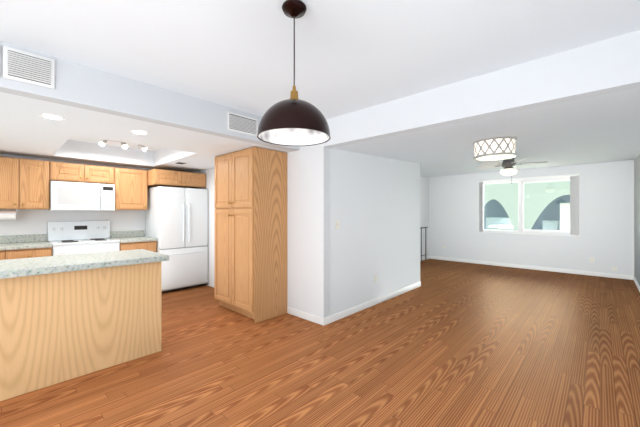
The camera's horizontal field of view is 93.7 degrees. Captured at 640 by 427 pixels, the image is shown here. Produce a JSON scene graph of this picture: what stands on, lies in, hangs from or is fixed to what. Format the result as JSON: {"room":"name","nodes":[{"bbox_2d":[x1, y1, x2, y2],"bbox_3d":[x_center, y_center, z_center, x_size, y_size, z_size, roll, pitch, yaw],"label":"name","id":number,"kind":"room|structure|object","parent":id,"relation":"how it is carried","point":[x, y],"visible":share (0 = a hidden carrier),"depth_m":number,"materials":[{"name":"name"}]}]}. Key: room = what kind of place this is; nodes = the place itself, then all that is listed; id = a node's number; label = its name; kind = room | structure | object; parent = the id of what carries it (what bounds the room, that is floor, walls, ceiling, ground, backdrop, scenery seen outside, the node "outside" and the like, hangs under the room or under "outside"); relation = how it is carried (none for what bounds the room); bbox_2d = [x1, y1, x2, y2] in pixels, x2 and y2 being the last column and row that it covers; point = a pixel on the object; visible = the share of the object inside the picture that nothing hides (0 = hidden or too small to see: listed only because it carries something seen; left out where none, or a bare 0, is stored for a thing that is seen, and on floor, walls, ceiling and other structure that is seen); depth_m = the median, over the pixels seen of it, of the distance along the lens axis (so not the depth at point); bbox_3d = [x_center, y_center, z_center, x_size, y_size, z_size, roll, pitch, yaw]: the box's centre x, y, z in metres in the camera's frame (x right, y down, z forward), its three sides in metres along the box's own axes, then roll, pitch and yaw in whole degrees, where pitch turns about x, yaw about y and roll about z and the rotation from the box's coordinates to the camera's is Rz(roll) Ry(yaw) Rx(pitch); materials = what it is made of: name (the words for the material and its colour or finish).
{"room":"dining area","nodes":[
{"label":"dining area","id":0,"kind":"room"},
{"bbox_2d":[0,154,151,240],"bbox_3d":[-4.348,0.020,4.150,0.120,2.600,5.340,0,0,43],"label":"wall","id":1,"kind":"structure","parent":0,"point":[29,221],"depth_m":4.55,"materials":[{"name":"white paint"}]},
{"bbox_2d":[0,234,46,241],"bbox_3d":[-4.448,0.353,3.932,0.022,0.106,1.286,0,0,43],"label":"backsplash","id":2,"kind":"structure","parent":1,"relation":"attached to","point":[33,237],"depth_m":4.22,"materials":[{"name":"grey stone"}]},
{"bbox_2d":[0,157,49,208],"bbox_3d":[-4.122,-0.395,4.045,0.345,0.670,0.682,0,0,43],"label":"upper cabinet","id":3,"kind":"object","parent":1,"relation":"attached to","point":[24,183],"depth_m":3.99,"materials":[{"name":"brown wood"}]},
{"bbox_2d":[0,209,17,219],"bbox_3d":[-4.214,0.013,3.957,0.130,0.145,0.320,0,0,43],"label":"paper towel","id":4,"kind":"object","parent":3,"relation":"attached to","point":[8,214],"visible":1,"depth_m":3.98,"materials":[{"name":"white paper"}]},
{"bbox_2d":[50,161,113,183],"bbox_3d":[-3.615,-0.600,4.562,0.382,0.260,0.758,0,0,43],"label":"upper cabinet","id":5,"kind":"object","parent":1,"relation":"attached to","point":[69,172],"visible":1,"depth_m":4.43,"materials":[{"name":"brown wood"}]},
{"bbox_2d":[48,181,114,210],"bbox_3d":[-3.592,-0.250,4.541,0.445,0.410,0.750,0,0,43],"label":"microwave","id":6,"kind":"object","parent":5,"relation":"attached to","point":[72,196],"visible":1,"depth_m":4.38,"materials":[{"name":"white"}]},
{"bbox_2d":[114,167,146,209],"bbox_3d":[-3.192,-0.395,5.015,0.382,0.670,0.474,0,0,43],"label":"upper cabinet","id":7,"kind":"object","parent":1,"relation":"attached to","point":[130,189],"visible":0.98,"depth_m":4.90,"materials":[{"name":"brown wood"}]},
{"bbox_2d":[147,169,205,188],"bbox_3d":[-2.614,-0.605,5.407,0.692,0.250,0.880,0,0,43],"label":"upper cabinet","id":8,"kind":"object","parent":1,"relation":"attached to","point":[164,178],"visible":1,"depth_m":5.14,"materials":[{"name":"brown wood"}]},
{"bbox_2d":[0,92,291,172],"bbox_3d":[-3.237,-0.960,3.032,3.030,0.300,5.220,0,0,43],"label":"ceiling","id":9,"kind":"structure","parent":0,"point":[76,134],"depth_m":3.33,"materials":[{"name":"white paint"}]},
{"bbox_2d":[39,114,64,119],"bbox_3d":[-2.239,-0.807,2.511,0.163,0.004,0.163,0,0,37],"label":"recessed light","id":10,"kind":"object","parent":9,"relation":"in","point":[57,117],"depth_m":2.50,"materials":[{"name":"white plastic"}]},
{"bbox_2d":[99,139,146,150],"bbox_3d":[-2.685,-0.970,4.105,0.143,0.178,0.559,0,0,43],"label":"track light","id":11,"kind":"object","parent":9,"relation":"attached to","point":[103,142],"depth_m":4.07,"materials":[{"name":"silver metal"}]},
{"bbox_2d":[130,130,148,134],"bbox_3d":[-1.795,-0.807,2.987,0.163,0.004,0.163,0,0,37],"label":"recessed light","id":12,"kind":"object","parent":9,"relation":"in","point":[140,132],"depth_m":2.99,"materials":[{"name":"white"}]},
{"bbox_2d":[0,41,299,150],"bbox_3d":[-2.085,-1.045,1.958,0.120,0.470,5.220,0,0,43],"label":"soffit","id":13,"kind":"structure","parent":0,"point":[77,85],"depth_m":2.44,"materials":[{"name":"white paint"}]},
{"bbox_2d":[0,45,54,88],"bbox_3d":[-2.028,-0.973,1.912,0.023,0.205,0.510,0,0,43],"label":"air vent register","id":14,"kind":"object","parent":13,"relation":"attached to","point":[27,67],"visible":1,"depth_m":2.00,"materials":[{"name":"white metal"}]},
{"bbox_2d":[227,111,257,136],"bbox_3d":[-0.820,-0.953,3.208,0.023,0.195,0.375,0,0,43],"label":"air vent register","id":15,"kind":"object","parent":13,"relation":"attached to","point":[239,123],"visible":0.96,"depth_m":3.19,"materials":[{"name":"white metal"}]},
{"bbox_2d":[193,143,329,317],"bbox_3d":[-1.220,0.020,4.802,3.565,2.600,0.120,0,0,43],"label":"wall","id":16,"kind":"structure","parent":0,"point":[308,229],"depth_m":3.74,"materials":[{"name":"white paint"}]},
{"bbox_2d":[287,307,321,324],"bbox_3d":[-0.196,1.278,3.759,0.635,0.085,0.015,0,0,43],"label":"baseboard","id":17,"kind":"structure","parent":16,"relation":"attached to","point":[295,312],"depth_m":3.74,"materials":[{"name":"white"}]},
{"bbox_2d":[324,30,639,147],"bbox_3d":[1.139,-1.035,2.603,2.885,0.490,0.120,0,0,43],"label":"header","id":18,"kind":"object","parent":16,"relation":"attached to","point":[608,66],"visible":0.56,"depth_m":2.26,"materials":[{"name":"white paint"}]},
{"bbox_2d":[0,259,639,426],"bbox_3d":[0.087,1.370,4.089,6.950,0.100,11.700,0,0,43],"label":"floor","id":19,"kind":"structure","parent":0,"point":[446,343],"depth_m":2.59,"materials":[{"name":"brown wood"}]},
{"bbox_2d":[0,250,15,259],"bbox_3d":[-4.215,0.884,3.725,0.645,0.872,0.539,0,0,43],"label":"base cabinet","id":20,"kind":"object","parent":19,"relation":"on","point":[4,254],"depth_m":3.68,"materials":[{"name":"brown wood"}]},
{"bbox_2d":[16,246,51,258],"bbox_3d":[-3.949,0.884,4.011,0.645,0.872,0.490,0,0,43],"label":"base cabinet","id":21,"kind":"object","parent":19,"relation":"on","point":[47,251],"depth_m":3.85,"materials":[{"name":"brown wood"}]},
{"bbox_2d":[0,242,51,249],"bbox_3d":[-4.212,0.426,3.713,0.666,0.040,1.286,0,0,43],"label":"countertop","id":22,"kind":"structure","parent":21,"relation":"on","point":[3,245],"depth_m":3.87,"materials":[{"name":"grey stone"}]},
{"bbox_2d":[0,261,160,400],"bbox_3d":[-2.387,0.884,2.411,0.620,0.872,1.870,0,0,43],"label":"base cabinet","id":23,"kind":"object","parent":19,"relation":"on","point":[63,318],"depth_m":2.41,"materials":[{"name":"brown wood"}]},
{"bbox_2d":[0,249,167,280],"bbox_3d":[-2.353,0.421,2.403,0.760,0.050,1.904,0,0,43],"label":"countertop","id":24,"kind":"structure","parent":23,"relation":"on","point":[34,266],"depth_m":2.48,"materials":[{"name":"grey stone"}]},
{"bbox_2d":[47,221,119,255],"bbox_3d":[-3.488,0.720,4.444,0.729,1.200,0.762,0,0,43],"label":"stove","id":25,"kind":"object","parent":19,"relation":"on","point":[71,237],"visible":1,"depth_m":4.46,"materials":[{"name":"white metal"},{"name":"dark glass"},{"name":"dark plastic"}]},
{"bbox_2d":[110,230,156,251],"bbox_3d":[-3.067,0.810,4.930,0.682,1.020,0.516,0,0,43],"label":"base cabinet","id":26,"kind":"object","parent":19,"relation":"on","point":[132,240],"visible":0.27,"depth_m":4.86,"materials":[{"name":"brown wood"}]},
{"bbox_2d":[145,186,207,292],"bbox_3d":[-2.555,0.438,5.384,0.778,1.765,0.820,0,0,43],"label":"fridge","id":27,"kind":"object","parent":19,"relation":"on","point":[176,222],"visible":0.92,"depth_m":5.13,"materials":[{"name":"white enameled metal"},{"name":"dark plastic"}]},
{"bbox_2d":[215,147,286,322],"bbox_3d":[-0.982,0.258,4.101,0.970,2.124,0.572,0,0,43],"label":"pantry","id":28,"kind":"object","parent":19,"relation":"on","point":[251,232],"visible":1,"depth_m":3.81,"materials":[{"name":"brown wood"}]},
{"bbox_2d":[420,227,427,260],"bbox_3d":[2.911,0.852,8.429,0.032,0.936,0.500,0,0,43],"label":"handrail","id":29,"kind":"object","parent":19,"relation":"on","point":[421,242],"visible":0.92,"depth_m":8.38,"materials":[{"name":"black metal"}]},
{"bbox_2d":[0,0,639,119],"bbox_3d":[-0.834,-1.150,0.792,3.300,0.100,5.220,0,0,43],"label":"ceiling","id":30,"kind":"structure","parent":0,"point":[353,55],"depth_m":1.91,"materials":[{"name":"white paint"}]},
{"bbox_2d":[257,0,330,145],"bbox_3d":[-0.137,-0.750,1.598,0.388,0.698,0.388,0,0,43],"label":"pendant lamp","id":31,"kind":"object","parent":30,"relation":"hanging from","point":[293,120],"visible":1,"depth_m":1.52,"materials":[{"name":"brown metal"}]},
{"bbox_2d":[330,148,419,315],"bbox_3d":[0.930,0.020,4.582,0.120,2.600,2.490,0,0,43],"label":"wall","id":32,"kind":"structure","parent":0,"point":[375,206],"depth_m":4.29,"materials":[{"name":"white paint"}]},
{"bbox_2d":[335,220,338,228],"bbox_3d":[0.218,0.140,3.721,0.014,0.115,0.075,0,0,43],"label":"switch plate","id":33,"kind":"object","parent":32,"relation":"attached to","point":[336,224],"visible":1,"depth_m":3.71,"materials":[{"name":"white plastic"}]},
{"bbox_2d":[322,282,420,325],"bbox_3d":[0.933,1.278,4.489,0.012,0.085,2.622,0,0,43],"label":"baseboard","id":34,"kind":"structure","parent":32,"relation":"attached to","point":[328,319],"depth_m":4.17,"materials":[{"name":"white"}]},
{"bbox_2d":[420,176,428,257],"bbox_3d":[2.013,0.020,7.598,0.120,2.600,3.640,0,0,43],"label":"wall","id":35,"kind":"structure","parent":0,"point":[424,201],"depth_m":8.54,"materials":[{"name":"white paint"}]},
{"bbox_2d":[332,87,639,176],"bbox_3d":[2.766,-0.980,5.276,4.390,0.380,6.010,0,0,43],"label":"ceiling","id":36,"kind":"structure","parent":0,"point":[599,128],"depth_m":3.38,"materials":[{"name":"white paint"}]},
{"bbox_2d":[473,137,515,160],"bbox_3d":[2.029,-0.743,3.495,0.434,0.198,0.434,0,0,43],"label":"ceiling light","id":37,"kind":"object","parent":36,"relation":"attached to","point":[496,148],"depth_m":3.35,"materials":[{"name":"white fabric"}]},
{"bbox_2d":[477,157,547,183],"bbox_3d":[3.165,-0.710,5.029,1.028,0.440,0.996,0,0,43],"label":"ceiling fan","id":38,"kind":"object","parent":36,"relation":"hanging from","point":[508,165],"visible":0.94,"depth_m":4.93,"materials":[{"name":"grey metal"}]},
{"bbox_2d":[429,160,633,275],"bbox_3d":[4.764,0.020,7.419,4.150,2.600,0.150,0,0,43],"label":"wall","id":39,"kind":"structure","parent":0,"point":[604,238],"depth_m":6.79,"materials":[{"name":"white paint"}]},
{"bbox_2d":[480,176,575,235],"bbox_3d":[4.919,-0.160,7.225,1.900,1.320,0.102,0,0,43],"label":"window","id":40,"kind":"structure","parent":39,"relation":"in","point":[521,221],"depth_m":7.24,"materials":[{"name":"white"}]},
{"bbox_2d":[478,174,579,234],"bbox_3d":[4.867,-0.195,7.155,2.000,1.320,0.075,0,0,43],"label":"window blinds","id":41,"kind":"object","parent":40,"relation":"attached to","point":[574,204],"visible":1,"depth_m":6.55,"materials":[{"name":"white"}]},
{"bbox_2d":[430,256,631,279],"bbox_3d":[4.693,1.278,7.372,4.110,0.085,0.015,0,0,43],"label":"baseboard","id":42,"kind":"structure","parent":39,"relation":"attached to","point":[629,277],"depth_m":6.97,"materials":[{"name":"white"}]},
{"bbox_2d":[634,155,639,284],"bbox_3d":[2.466,0.020,1.823,0.120,2.600,11.470,0,0,43],"label":"wall","id":43,"kind":"structure","parent":0,"point":[637,218],"depth_m":5.43,"materials":[{"name":"white paint"}]},
{"bbox_2d":[633,276,639,291],"bbox_3d":[2.407,1.278,1.857,0.012,0.085,11.200,0,0,43],"label":"baseboard","id":44,"kind":"structure","parent":43,"relation":"attached to","point":[638,286],"depth_m":5.45,"materials":[{"name":"white wood"}]}
]}

